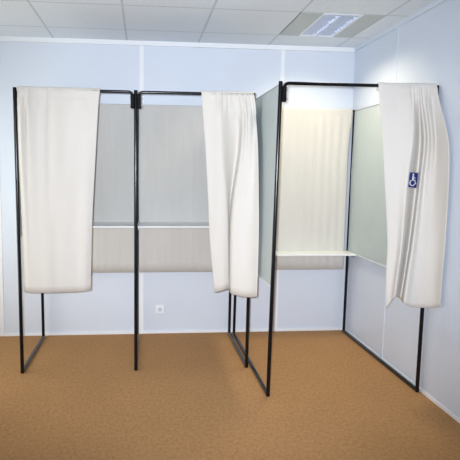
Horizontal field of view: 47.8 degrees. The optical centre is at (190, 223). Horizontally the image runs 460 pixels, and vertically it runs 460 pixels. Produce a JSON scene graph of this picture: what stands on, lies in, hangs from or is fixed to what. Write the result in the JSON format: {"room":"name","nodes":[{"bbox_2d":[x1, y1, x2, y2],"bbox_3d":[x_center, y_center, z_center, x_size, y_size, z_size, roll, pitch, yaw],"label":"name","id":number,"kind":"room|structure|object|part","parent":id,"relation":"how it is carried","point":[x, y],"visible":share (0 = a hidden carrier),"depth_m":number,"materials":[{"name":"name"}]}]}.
{"room":"polling station","nodes":[
{"label":"polling station","id":0,"kind":"room"},
{"bbox_2d":[0,41,354,332],"bbox_3d":[-0.383,-0.284,4.521,3.814,2.520,0.100,0,6,-5],"label":"wall","id":1,"kind":"structure","parent":0,"point":[306,298],"depth_m":4.49,"materials":[{"name":"paint"}]},
{"bbox_2d":[0,189,3,332],"bbox_3d":[-1.622,-0.274,4.356,0.034,2.460,0.005,0,6,-5],"label":"trim","id":2,"kind":"structure","parent":1,"relation":"attached to","point":[1,262],"depth_m":4.44,"materials":[{"name":"white"}]},
{"bbox_2d":[140,46,143,330],"bbox_3d":[-0.425,-0.273,4.465,0.034,2.460,0.005,0,6,-5],"label":"trim","id":3,"kind":"structure","parent":1,"relation":"attached to","point":[141,47],"depth_m":4.38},
{"bbox_2d":[156,305,163,313],"bbox_3d":[-0.273,0.759,4.581,0.076,0.076,0.016,0,6,-5],"label":"wall socket","id":4,"kind":"object","parent":1,"relation":"attached to","point":[159,308],"visible":1,"depth_m":4.58,"materials":[{"name":"plastic"}]},
{"bbox_2d":[0,327,341,335],"bbox_3d":[-0.391,0.963,4.595,3.614,0.024,0.010,0,6,-5],"label":"baseboard","id":5,"kind":"structure","parent":1,"relation":"attached to","point":[325,328],"depth_m":4.61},
{"bbox_2d":[0,36,355,52],"bbox_3d":[-0.364,-1.513,4.333,3.614,0.036,0.022,0,6,-5],"label":"trim","id":6,"kind":"structure","parent":1,"relation":"attached to","point":[2,38],"depth_m":4.34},
{"bbox_2d":[273,50,284,328],"bbox_3d":[0.782,-0.272,4.575,0.034,2.460,0.005,0,6,-5],"label":"trim","id":7,"kind":"structure","parent":1,"relation":"attached to","point":[282,51],"depth_m":4.65,"materials":[{"name":"white"}]},
{"bbox_2d":[0,0,435,47],"bbox_3d":[-0.112,-1.293,1.563,3.814,0.100,5.800,0,6,-5],"label":"ceiling","id":8,"kind":"structure","parent":0,"point":[258,22],"depth_m":3.67,"materials":[{"name":"tile"}]},
{"bbox_2d":[279,12,384,37],"bbox_3d":[1.018,-1.500,3.815,0.584,0.083,0.588,0,6,-5],"label":"ceiling light","id":9,"kind":"object","parent":8,"relation":"attached to","point":[311,24],"visible":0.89,"depth_m":3.79,"materials":[{"name":"grey metal"}]},
{"bbox_3d":[0.802,-1.467,3.799,0.151,0.010,0.588,0,6,-5],"label":"blank plate","id":10,"kind":"part","parent":9,"relation":"part of","materials":[{"name":"grey metal"}]},
{"bbox_3d":[0.930,-1.499,4.059,0.124,0.024,0.004,0,6,-5],"label":"louvre blade","id":11,"kind":"part","parent":9,"relation":"part of","materials":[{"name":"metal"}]},
{"bbox_3d":[0.935,-1.492,3.997,0.124,0.024,0.004,0,6,-5],"label":"louvre blade","id":12,"kind":"part","parent":9,"relation":"part of","materials":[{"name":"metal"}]},
{"bbox_3d":[0.941,-1.486,3.935,0.124,0.024,0.004,0,6,-5],"label":"louvre blade","id":13,"kind":"part","parent":9,"relation":"part of","materials":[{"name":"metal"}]},
{"bbox_3d":[0.947,-1.479,3.874,0.124,0.024,0.004,0,6,-5],"label":"louvre blade","id":14,"kind":"part","parent":9,"relation":"part of","materials":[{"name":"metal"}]},
{"bbox_3d":[0.952,-1.473,3.812,0.124,0.024,0.004,0,6,-5],"label":"louvre blade","id":15,"kind":"part","parent":9,"relation":"part of","materials":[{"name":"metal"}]},
{"bbox_3d":[0.958,-1.466,3.750,0.124,0.024,0.004,0,6,-5],"label":"louvre blade","id":16,"kind":"part","parent":9,"relation":"part of","materials":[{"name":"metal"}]},
{"bbox_3d":[0.964,-1.460,3.688,0.124,0.024,0.004,0,6,-5],"label":"louvre blade","id":17,"kind":"part","parent":9,"relation":"part of","materials":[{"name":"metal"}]},
{"bbox_3d":[0.969,-1.454,3.626,0.124,0.024,0.004,0,6,-5],"label":"louvre blade","id":18,"kind":"part","parent":9,"relation":"part of","materials":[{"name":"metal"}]},
{"bbox_3d":[1.078,-1.479,3.886,0.124,0.024,0.004,0,6,-5],"label":"louvre blade","id":19,"kind":"part","parent":9,"relation":"part of","materials":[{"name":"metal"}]},
{"bbox_3d":[1.084,-1.473,3.824,0.124,0.024,0.004,0,6,-5],"label":"louvre blade","id":20,"kind":"part","parent":9,"relation":"part of","materials":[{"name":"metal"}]},
{"bbox_3d":[1.089,-1.466,3.762,0.124,0.024,0.004,0,6,-5],"label":"louvre blade","id":21,"kind":"part","parent":9,"relation":"part of","materials":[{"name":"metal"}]},
{"bbox_3d":[1.095,-1.460,3.700,0.124,0.024,0.004,0,6,-5],"label":"louvre blade","id":22,"kind":"part","parent":9,"relation":"part of","materials":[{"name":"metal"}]},
{"bbox_3d":[1.101,-1.454,3.638,0.124,0.024,0.004,0,6,-5],"label":"louvre blade","id":23,"kind":"part","parent":9,"relation":"part of","materials":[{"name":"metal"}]},
{"bbox_3d":[1.234,-1.467,3.838,0.151,0.010,0.588,0,6,-5],"label":"blank plate","id":24,"kind":"part","parent":9,"relation":"part of","materials":[{"name":"grey metal"}]},
{"bbox_2d":[0,330,459,459],"bbox_3d":[-0.139,1.303,1.831,3.814,0.080,5.800,0,6,-5],"label":"floor","id":25,"kind":"structure","parent":0,"point":[190,396],"depth_m":3.23,"materials":[{"name":"carpet"}]},
{"bbox_2d":[13,87,255,372],"bbox_3d":[-0.416,0.032,4.032,1.658,1.990,0.802,0,6,-5],"label":"voting booth","id":26,"kind":"object","parent":25,"relation":"on","point":[135,99],"visible":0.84,"depth_m":3.64,"materials":[{"name":"black metal"}]},
{"bbox_3d":[-1.191,0.070,3.574,0.032,1.988,0.025,0,6,-5],"label":"post","id":27,"kind":"part","parent":26,"relation":"part of","materials":[{"name":"black metal"}]},
{"bbox_3d":[-1.223,-0.446,3.909,0.010,0.999,0.757,0,6,-5],"label":"panel","id":28,"kind":"part","parent":26,"relation":"part of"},
{"bbox_3d":[-1.233,1.009,4.060,0.025,0.025,0.792,0,6,-5],"label":"floor rail","id":29,"kind":"part","parent":26,"relation":"part of","materials":[{"name":"black metal"}]},
{"bbox_3d":[-1.261,-0.005,4.344,0.032,1.978,0.025,0,6,-5],"label":"post","id":30,"kind":"part","parent":26,"relation":"part of","materials":[{"name":"black metal"}]},
{"bbox_2d":[17,86,99,292],"bbox_3d":[-0.899,-0.224,3.559,0.552,1.414,0.060,0,6,-5],"label":"privacy curtain","id":31,"kind":"object","parent":26,"relation":"hanging from","point":[57,126],"visible":1,"depth_m":3.54,"materials":[{"name":"beige fabric"}]},
{"bbox_2d":[91,103,133,272],"bbox_3d":[-0.857,-0.291,4.348,0.776,1.424,0.034,0,6,-5],"label":"curtain","id":32,"kind":"object","parent":26,"relation":"attached to","point":[113,200],"visible":0.41,"depth_m":4.36,"materials":[{"name":"fabric"}]},
{"bbox_2d":[92,222,133,227],"bbox_3d":[-0.841,0.007,4.201,0.791,0.014,0.328,0,6,-5],"label":"shelf","id":33,"kind":"object","parent":26,"relation":"attached to","point":[94,224],"depth_m":4.14,"materials":[{"name":"white laminate"}]},
{"bbox_3d":[-0.781,-0.874,3.512,0.787,0.086,0.021,0,6,-5],"label":"curtain rod","id":34,"kind":"part","parent":26,"relation":"part of","materials":[{"name":"black metal"}]},
{"bbox_3d":[-0.388,0.071,3.647,0.025,1.988,0.025,0,6,-5],"label":"post","id":35,"kind":"part","parent":26,"relation":"part of","materials":[{"name":"black metal"}]},
{"bbox_3d":[-0.458,-0.004,4.417,0.025,1.978,0.025,0,6,-5],"label":"post","id":36,"kind":"part","parent":26,"relation":"part of","materials":[{"name":"black metal"}]},
{"bbox_3d":[0.032,-0.873,3.587,0.800,0.086,0.021,0,6,-5],"label":"curtain rod","id":37,"kind":"part","parent":26,"relation":"part of","materials":[{"name":"black metal"}]},
{"bbox_2d":[138,222,208,227],"bbox_3d":[-0.037,0.008,4.274,0.801,0.014,0.328,0,6,-5],"label":"shelf","id":38,"kind":"object","parent":26,"relation":"attached to","point":[140,224],"depth_m":4.19,"materials":[{"name":"white laminate"}]},
{"bbox_2d":[139,104,212,271],"bbox_3d":[-0.048,-0.291,4.422,0.786,1.424,0.034,0,6,-5],"label":"curtain","id":39,"kind":"object","parent":26,"relation":"attached to","point":[172,153],"visible":0.73,"depth_m":4.40,"materials":[{"name":"fabric"}]},
{"bbox_2d":[201,91,258,296],"bbox_3d":[0.289,-0.209,3.663,0.435,1.444,0.174,2,6,18],"label":"privacy curtain","id":40,"kind":"object","parent":26,"relation":"hanging from","point":[229,117],"visible":1,"depth_m":3.62,"materials":[{"name":"beige fabric"}]},
{"bbox_3d":[0.357,-0.003,4.491,0.035,1.978,0.025,0,6,-5],"label":"post","id":41,"kind":"part","parent":26,"relation":"part of","materials":[{"name":"black metal"}]},
{"bbox_3d":[0.377,1.010,4.207,0.025,0.025,0.792,0,6,-5],"label":"floor rail","id":42,"kind":"part","parent":26,"relation":"part of","materials":[{"name":"black metal"}]},
{"bbox_3d":[0.427,0.072,3.721,0.035,1.988,0.025,0,6,-5],"label":"post","id":43,"kind":"part","parent":26,"relation":"part of","materials":[{"name":"black metal"}]},
{"bbox_2d":[232,81,438,396],"bbox_3d":[0.961,0.059,3.912,1.049,1.990,1.296,0,6,-5],"label":"voting booth","id":44,"kind":"object","parent":25,"relation":"on","point":[367,220],"visible":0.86,"depth_m":3.94,"materials":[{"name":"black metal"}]},
{"bbox_3d":[0.407,-0.003,4.496,0.053,1.978,0.025,0,6,-5],"label":"post","id":45,"kind":"part","parent":44,"relation":"part of","materials":[{"name":"black metal"}]},
{"bbox_3d":[0.441,1.036,3.966,0.025,0.025,1.285,0,6,-5],"label":"floor rail","id":46,"kind":"part","parent":44,"relation":"part of","materials":[{"name":"black metal"}]},
{"bbox_3d":[0.473,-0.289,3.831,0.024,1.259,1.250,0,6,-5],"label":"panel","id":47,"kind":"part","parent":44,"relation":"part of","materials":[{"name":"grey plastic"}]},
{"bbox_3d":[0.522,0.123,3.237,0.053,1.988,0.025,0,6,-5],"label":"post","id":48,"kind":"part","parent":44,"relation":"part of","materials":[{"name":"black metal"}]},
{"bbox_2d":[275,107,352,269],"bbox_3d":[0.904,-0.297,4.507,0.986,1.410,0.036,0,6,-5],"label":"curtain","id":49,"kind":"object","parent":44,"relation":"attached to","point":[314,142],"visible":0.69,"depth_m":4.51,"materials":[{"name":"fabric"}]},
{"bbox_2d":[276,251,355,255],"bbox_3d":[0.906,0.255,4.454,0.994,0.016,0.193,0,6,-5],"label":"shelf","id":50,"kind":"object","parent":44,"relation":"attached to","point":[278,253],"depth_m":4.41,"materials":[{"name":"white laminate"}]},
{"bbox_3d":[1.042,-0.823,3.186,0.973,0.086,0.021,0,6,-5],"label":"curtain rod","id":51,"kind":"part","parent":44,"relation":"part of","materials":[{"name":"black metal"}]},
{"bbox_3d":[1.405,-0.002,4.587,0.041,1.978,0.025,0,6,-5],"label":"post","id":52,"kind":"part","parent":44,"relation":"part of","materials":[{"name":"black metal"}]},
{"bbox_3d":[1.469,-0.302,3.920,0.016,1.230,1.250,0,6,-5],"label":"panel","id":53,"kind":"part","parent":44,"relation":"part of","materials":[{"name":"grey plastic"}]},
{"bbox_3d":[1.445,1.037,4.058,0.025,0.025,1.285,0,6,-5],"label":"floor rail","id":54,"kind":"part","parent":44,"relation":"part of","materials":[{"name":"black metal"}]},
{"bbox_2d":[376,82,449,307],"bbox_3d":[1.375,-0.162,3.266,0.438,1.435,0.200,3,6,22],"label":"privacy curtain","id":55,"kind":"object","parent":44,"relation":"hanging from","point":[416,153],"visible":1,"depth_m":3.23,"materials":[{"name":"beige fabric"}]},
{"bbox_3d":[1.520,0.124,3.328,0.041,1.988,0.025,0,6,-5],"label":"post","id":56,"kind":"part","parent":44,"relation":"part of","materials":[{"name":"black metal"}]},
{"bbox_2d":[345,0,459,418],"bbox_3d":[1.724,0.012,1.866,0.100,2.520,5.600,0,6,-5],"label":"wall","id":57,"kind":"structure","parent":0,"point":[428,44],"depth_m":3.37,"materials":[{"name":"paint"}]},
{"bbox_2d":[380,27,398,357],"bbox_3d":[1.488,-0.194,3.878,0.004,2.468,0.040,0,6,-5],"label":"trim","id":58,"kind":"structure","parent":57,"relation":"attached to","point":[397,29],"depth_m":3.94,"materials":[{"name":"laminate"}]},
{"bbox_2d":[354,0,446,50],"bbox_3d":[1.680,-1.225,1.722,0.016,0.030,5.578,0,6,-5],"label":"trim","id":59,"kind":"structure","parent":57,"relation":"attached to","point":[434,4],"depth_m":3.66,"materials":[{"name":"laminate"}]},
{"bbox_2d":[345,329,459,422],"bbox_3d":[1.658,1.255,1.985,0.006,0.022,5.590,0,6,-5],"label":"baseboard","id":60,"kind":"structure","parent":57,"relation":"attached to","point":[432,399],"depth_m":3.39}
]}

